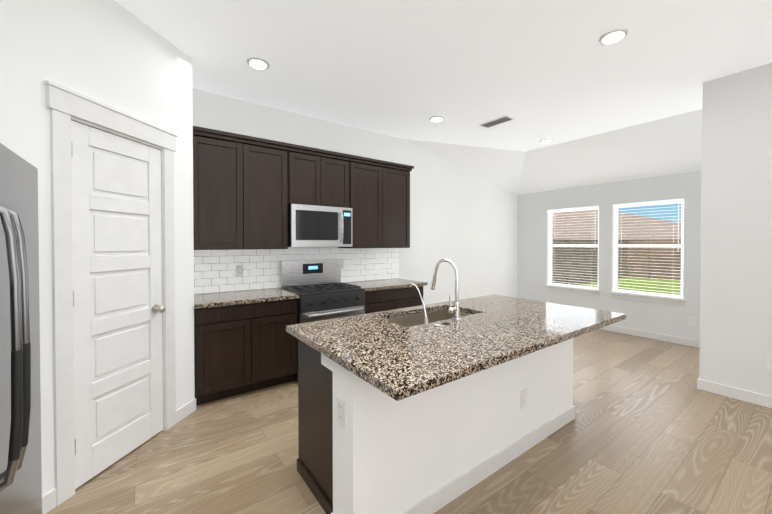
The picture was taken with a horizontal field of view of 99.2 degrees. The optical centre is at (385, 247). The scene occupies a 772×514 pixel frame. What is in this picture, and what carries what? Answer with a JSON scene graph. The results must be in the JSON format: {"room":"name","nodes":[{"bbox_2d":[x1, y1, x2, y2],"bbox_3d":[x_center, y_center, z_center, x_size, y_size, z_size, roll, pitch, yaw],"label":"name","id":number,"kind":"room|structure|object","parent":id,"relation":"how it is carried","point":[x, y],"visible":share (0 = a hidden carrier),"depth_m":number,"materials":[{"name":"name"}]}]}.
{"room":"kitchen","nodes":[
{"label":"kitchen","id":0,"kind":"room"},
{"bbox_2d":[0,0,194,495],"bbox_3d":[-1.804,-0.120,2.161,0.115,3.050,1.323,0,1,9],"label":"wall","id":1,"kind":"structure","parent":0,"point":[114,54],"depth_m":1.95,"materials":[{"name":"white paint"}]},
{"bbox_2d":[44,80,177,505],"bbox_3d":[-1.785,0.257,2.188,0.146,2.295,0.874,0,1,9],"label":"door frame","id":2,"kind":"structure","parent":1,"relation":"attached to","point":[64,104],"depth_m":1.85,"materials":[{"name":"white paint"}]},
{"bbox_2d":[71,120,165,488],"bbox_3d":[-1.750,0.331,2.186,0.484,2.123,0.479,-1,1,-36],"label":"pantry door","id":3,"kind":"structure","parent":1,"relation":"in","point":[119,308],"depth_m":2.13,"materials":[{"name":"white paint"}]},
{"bbox_2d":[42,398,195,513],"bbox_3d":[-1.740,1.355,2.171,0.013,0.100,1.327,0,1,9],"label":"baseboard","id":4,"kind":"structure","parent":1,"relation":"attached to","point":[49,497],"depth_m":1.78,"materials":[{"name":"white paint"}]},
{"bbox_2d":[192,88,517,304],"bbox_3d":[-0.381,-0.149,4.566,7.800,3.050,0.150,-1,1,-36],"label":"wall","id":5,"kind":"structure","parent":0,"point":[465,221],"depth_m":5.29,"materials":[{"name":"white paint"}]},
{"bbox_2d":[193,130,252,249],"bbox_3d":[-1.687,-0.532,3.305,0.521,1.103,0.322,-1,1,-36],"label":"upper cabinet","id":6,"kind":"object","parent":5,"relation":"attached to","point":[247,190],"depth_m":3.19,"materials":[{"name":"brown wood"}]},
{"bbox_2d":[253,138,296,248],"bbox_3d":[-1.336,-0.535,3.562,0.593,1.103,0.322,-1,1,-36],"label":"upper cabinet","id":7,"kind":"object","parent":5,"relation":"attached to","point":[274,164],"depth_m":3.47,"materials":[{"name":"brown wood"}]},
{"bbox_2d":[194,248,397,294],"bbox_3d":[-0.906,0.258,4.090,2.697,0.497,0.006,-1,1,-36],"label":"tile backsplash","id":8,"kind":"structure","parent":5,"relation":"attached to","point":[214,271],"depth_m":3.75,"materials":[{"name":"white tile"}]},
{"bbox_2d":[236,265,242,275],"bbox_3d":[-1.593,0.248,3.578,0.072,0.118,0.008,-1,1,-36],"label":"outlet","id":9,"kind":"object","parent":8,"relation":"attached to","point":[239,270],"visible":1,"depth_m":3.57,"materials":[{"name":"white plastic"}]},
{"bbox_2d":[297,146,328,205],"bbox_3d":[-0.973,-0.785,3.824,0.439,0.610,0.322,-1,1,-36],"label":"upper cabinet","id":10,"kind":"object","parent":5,"relation":"attached to","point":[312,165],"depth_m":3.73,"materials":[{"name":"brown wood"}]},
{"bbox_2d":[288,204,351,246],"bbox_3d":[-0.806,-0.242,3.871,0.752,0.463,0.452,-1,1,-36],"label":"microwave","id":11,"kind":"object","parent":10,"relation":"attached to","point":[316,226],"visible":0.96,"depth_m":3.70,"materials":[{"name":"grey metal"}]},
{"bbox_2d":[329,154,352,209],"bbox_3d":[-0.717,-0.787,4.011,0.439,0.610,0.322,-1,1,-36],"label":"upper cabinet","id":12,"kind":"object","parent":5,"relation":"attached to","point":[340,167],"depth_m":3.94,"materials":[{"name":"brown wood"}]},
{"bbox_2d":[338,158,388,247],"bbox_3d":[-0.343,-0.544,4.287,0.618,1.103,0.322,-1,1,-36],"label":"upper cabinet","id":13,"kind":"object","parent":5,"relation":"attached to","point":[370,212],"depth_m":4.20,"materials":[{"name":"brown wood"}]},
{"bbox_2d":[389,162,412,247],"bbox_3d":[0.028,-0.548,4.558,0.545,1.103,0.322,-1,1,-36],"label":"upper cabinet","id":14,"kind":"object","parent":5,"relation":"attached to","point":[399,176],"depth_m":4.48,"materials":[{"name":"brown wood"}]},
{"bbox_2d":[46,329,771,513],"bbox_3d":[1.611,1.469,1.861,7.800,0.120,6.900,-1,1,-36],"label":"floor","id":15,"kind":"structure","parent":0,"point":[650,428],"depth_m":2.19,"materials":[{"name":"brown wood"}]},
{"bbox_2d":[0,143,41,513],"bbox_3d":[-1.721,0.522,0.950,0.998,1.795,1.020,-1,1,-36],"label":"refrigerator","id":16,"kind":"object","parent":15,"relation":"on","point":[20,450],"visible":1,"depth_m":1.22,"materials":[{"name":"grey metal"}]},
{"bbox_2d":[194,298,297,404],"bbox_3d":[-1.444,0.954,3.330,0.921,0.876,0.606,-1,1,-36],"label":"base cabinet","id":17,"kind":"object","parent":15,"relation":"on","point":[245,342],"depth_m":3.05,"materials":[{"name":"brown wood"}]},
{"bbox_2d":[194,288,297,309],"bbox_3d":[-1.434,0.495,3.311,0.921,0.038,0.629,-1,1,-36],"label":"countertop","id":18,"kind":"structure","parent":17,"relation":"on","point":[236,298],"depth_m":3.16,"materials":[{"name":"stone"}]},
{"bbox_2d":[279,259,364,381],"bbox_3d":[-0.726,0.768,3.774,0.760,1.235,0.715,-1,1,-36],"label":"range","id":19,"kind":"object","parent":15,"relation":"on","point":[321,289],"visible":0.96,"depth_m":3.70,"materials":[{"name":"grey metal"}]},
{"bbox_2d":[365,286,422,313],"bbox_3d":[-0.063,0.941,4.340,0.969,0.876,0.606,-1,1,-36],"label":"base cabinet","id":20,"kind":"object","parent":15,"relation":"on","point":[375,300],"depth_m":4.06,"materials":[{"name":"brown wood"}]},
{"bbox_2d":[347,278,427,289],"bbox_3d":[-0.037,0.482,4.333,1.009,0.038,0.629,-1,1,-36],"label":"countertop","id":21,"kind":"structure","parent":20,"relation":"on","point":[386,284],"depth_m":4.25,"materials":[{"name":"stone"}]},
{"bbox_2d":[292,307,574,513],"bbox_3d":[0.479,0.965,2.370,2.106,0.877,0.754,-1,1,-36],"label":"kitchen island","id":22,"kind":"object","parent":15,"relation":"on","point":[437,418],"depth_m":1.82,"materials":[{"name":"white paint"}]},
{"bbox_2d":[337,396,344,426],"bbox_3d":[-0.214,0.773,1.547,0.008,0.118,0.072,-1,1,-36],"label":"outlet","id":23,"kind":"object","parent":22,"relation":"attached to","point":[340,411],"visible":1,"depth_m":1.54,"materials":[{"name":"white plastic"}]},
{"bbox_2d":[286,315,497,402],"bbox_3d":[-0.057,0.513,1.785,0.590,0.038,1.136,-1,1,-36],"label":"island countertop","id":24,"kind":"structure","parent":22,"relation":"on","point":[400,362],"depth_m":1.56,"materials":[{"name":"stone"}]},
{"bbox_2d":[414,311,577,366],"bbox_3d":[0.630,0.511,1.989,0.760,0.038,0.655,-1,1,-36],"label":"island countertop","id":25,"kind":"structure","parent":22,"relation":"on","point":[507,338],"depth_m":1.91,"materials":[{"name":"stone"}]},
{"bbox_2d":[410,259,460,326],"bbox_3d":[0.313,0.283,2.214,0.323,0.411,0.302,-1,1,-36],"label":"faucet","id":26,"kind":"object","parent":25,"relation":"on","point":[455,309],"visible":1,"depth_m":2.20,"materials":[{"name":"silver metal"}]},
{"bbox_2d":[520,389,526,408],"bbox_3d":[0.949,1.039,2.259,0.072,0.118,0.008,-1,1,-36],"label":"outlet","id":27,"kind":"object","parent":22,"relation":"attached to","point":[523,400],"visible":1,"depth_m":2.25,"materials":[{"name":"white plastic"}]},
{"bbox_2d":[115,0,771,194],"bbox_3d":[1.611,-1.336,1.827,7.800,0.630,6.900,-1,1,-36],"label":"ceiling","id":28,"kind":"structure","parent":0,"point":[628,106],"depth_m":2.94,"materials":[{"name":"white paint"}]},
{"bbox_2d":[246,57,269,69],"bbox_3d":[-1.112,-1.596,2.856,0.190,0.012,0.190,-1,1,-36],"label":"recessed light","id":29,"kind":"object","parent":28,"relation":"in","point":[258,63],"visible":0.98,"depth_m":2.83,"materials":[{"name":"white paint"}]},
{"bbox_2d":[429,116,443,121],"bbox_3d":[0.637,-1.611,4.122,0.190,0.012,0.190,-1,1,-36],"label":"recessed light","id":30,"kind":"object","parent":28,"relation":"in","point":[436,119],"visible":0.98,"depth_m":4.11,"materials":[{"name":"white paint"}]},
{"bbox_2d":[479,115,513,127],"bbox_3d":[1.419,-1.608,4.223,0.170,0.023,0.400,-1,1,-36],"label":"ceiling vent","id":31,"kind":"object","parent":28,"relation":"in","point":[498,121],"visible":1,"depth_m":4.19,"materials":[{"name":"grey metal"}]},
{"bbox_2d":[539,139,552,142],"bbox_3d":[2.442,-1.622,5.008,0.190,0.012,0.190,-1,1,-36],"label":"recessed light","id":32,"kind":"object","parent":28,"relation":"in","point":[546,140],"visible":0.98,"depth_m":5.00,"materials":[{"name":"white paint"}]},
{"bbox_2d":[598,28,628,44],"bbox_3d":[1.721,-1.592,2.487,0.190,0.012,0.190,-1,1,-36],"label":"recessed light","id":33,"kind":"object","parent":28,"relation":"in","point":[612,36],"visible":1,"depth_m":2.47,"materials":[{"name":"white paint"}]},
{"bbox_2d":[517,171,701,339],"bbox_3d":[4.699,-0.143,4.099,0.150,3.050,6.600,-1,1,-36],"label":"wall","id":34,"kind":"structure","parent":0,"point":[533,260],"depth_m":5.37,"materials":[{"name":"white paint"}]},
{"bbox_2d":[544,285,600,295],"bbox_3d":[3.331,0.762,5.897,0.120,0.085,0.956,-1,1,-36],"label":"sill","id":35,"kind":"structure","parent":34,"relation":"attached to","point":[575,290],"depth_m":5.83,"materials":[{"name":"white paint"}]},
{"bbox_2d":[549,209,598,288],"bbox_3d":[3.397,0.004,5.937,0.055,1.430,0.886,-1,1,-36],"label":"window","id":36,"kind":"structure","parent":34,"relation":"in","point":[551,244],"depth_m":6.08,"materials":[{"name":"white plastic"}]},
{"bbox_2d":[547,206,598,289],"bbox_3d":[3.340,0.004,5.894,0.068,1.424,0.874,-1,1,-36],"label":"window blind","id":37,"kind":"object","parent":36,"relation":"attached to","point":[573,210],"visible":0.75,"depth_m":5.85,"materials":[{"name":"white plastic"}]},
{"bbox_2d":[608,292,685,305],"bbox_3d":[3.968,0.773,5.026,0.120,0.085,0.955,-1,1,-36],"label":"sill","id":38,"kind":"structure","parent":34,"relation":"attached to","point":[674,301],"depth_m":4.95,"materials":[{"name":"white paint"}]},
{"bbox_2d":[614,202,683,296],"bbox_3d":[4.035,0.015,5.065,0.055,1.430,0.885,-1,1,-36],"label":"window","id":39,"kind":"structure","parent":34,"relation":"in","point":[616,240],"depth_m":5.10,"materials":[{"name":"white plastic"}]},
{"bbox_2d":[613,199,683,298],"bbox_3d":[3.977,0.014,5.023,0.068,1.424,0.873,-1,1,-36],"label":"window blind","id":40,"kind":"object","parent":39,"relation":"attached to","point":[663,202],"visible":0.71,"depth_m":4.95,"materials":[{"name":"white plastic"}]},
{"bbox_2d":[599,325,699,347],"bbox_3d":[4.633,1.332,4.069,0.013,0.100,6.600,-1,1,-36],"label":"baseboard","id":41,"kind":"structure","parent":34,"relation":"attached to","point":[657,336],"depth_m":4.91,"materials":[{"name":"white paint"}]},
{"bbox_2d":[688,317,695,325],"bbox_3d":[4.263,1.026,4.575,0.008,0.118,0.072,-1,1,-36],"label":"outlet","id":42,"kind":"object","parent":34,"relation":"attached to","point":[692,321],"visible":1,"depth_m":4.57,"materials":[{"name":"white plastic"}]},
{"bbox_2d":[699,63,771,396],"bbox_3d":[4.177,-0.116,1.823,0.120,3.050,3.540,-1,1,-36],"label":"wall","id":43,"kind":"structure","parent":0,"point":[736,281],"depth_m":3.02,"materials":[{"name":"white paint"}]},
{"bbox_2d":[697,378,771,407],"bbox_3d":[4.110,1.359,1.819,0.017,0.100,3.523,-1,1,-36],"label":"baseboard","id":44,"kind":"structure","parent":43,"relation":"attached to","point":[740,394],"depth_m":3.03,"materials":[{"name":"white paint"}]},
{"bbox_2d":[767,356,771,369],"bbox_3d":[3.360,1.007,2.845,0.008,0.118,0.072,-1,1,-36],"label":"outlet","id":45,"kind":"object","parent":43,"relation":"attached to","point":[769,362],"visible":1,"depth_m":2.86,"materials":[{"name":"white plastic"}]},
{"label":"outside","id":46,"kind":"structure","parent":0,"visible":0},
{"bbox_2d":[582,277,680,294],"bbox_3d":[24.968,1.612,30.459,63.640,0.200,100.000,-1,1,-36],"label":"lawn","id":47,"kind":"structure","parent":46,"point":[657,286],"depth_m":14.76,"materials":[{"name":"green plant"}]},
{"bbox_2d":[552,239,680,284],"bbox_3d":[8.483,0.653,12.202,15.470,2.140,70.000,-1,1,-36],"label":"fence","id":48,"kind":"object","parent":47,"relation":"on","point":[646,267],"depth_m":16.73,"materials":[{"name":"brown wood"}]},
{"bbox_2d":[553,210,680,239],"bbox_3d":[13.784,-1.546,49.313,22.600,5.640,56.300,-1,1,-36],"label":"house","id":49,"kind":"structure","parent":47,"relation":"on","point":[641,224],"depth_m":28.82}
]}

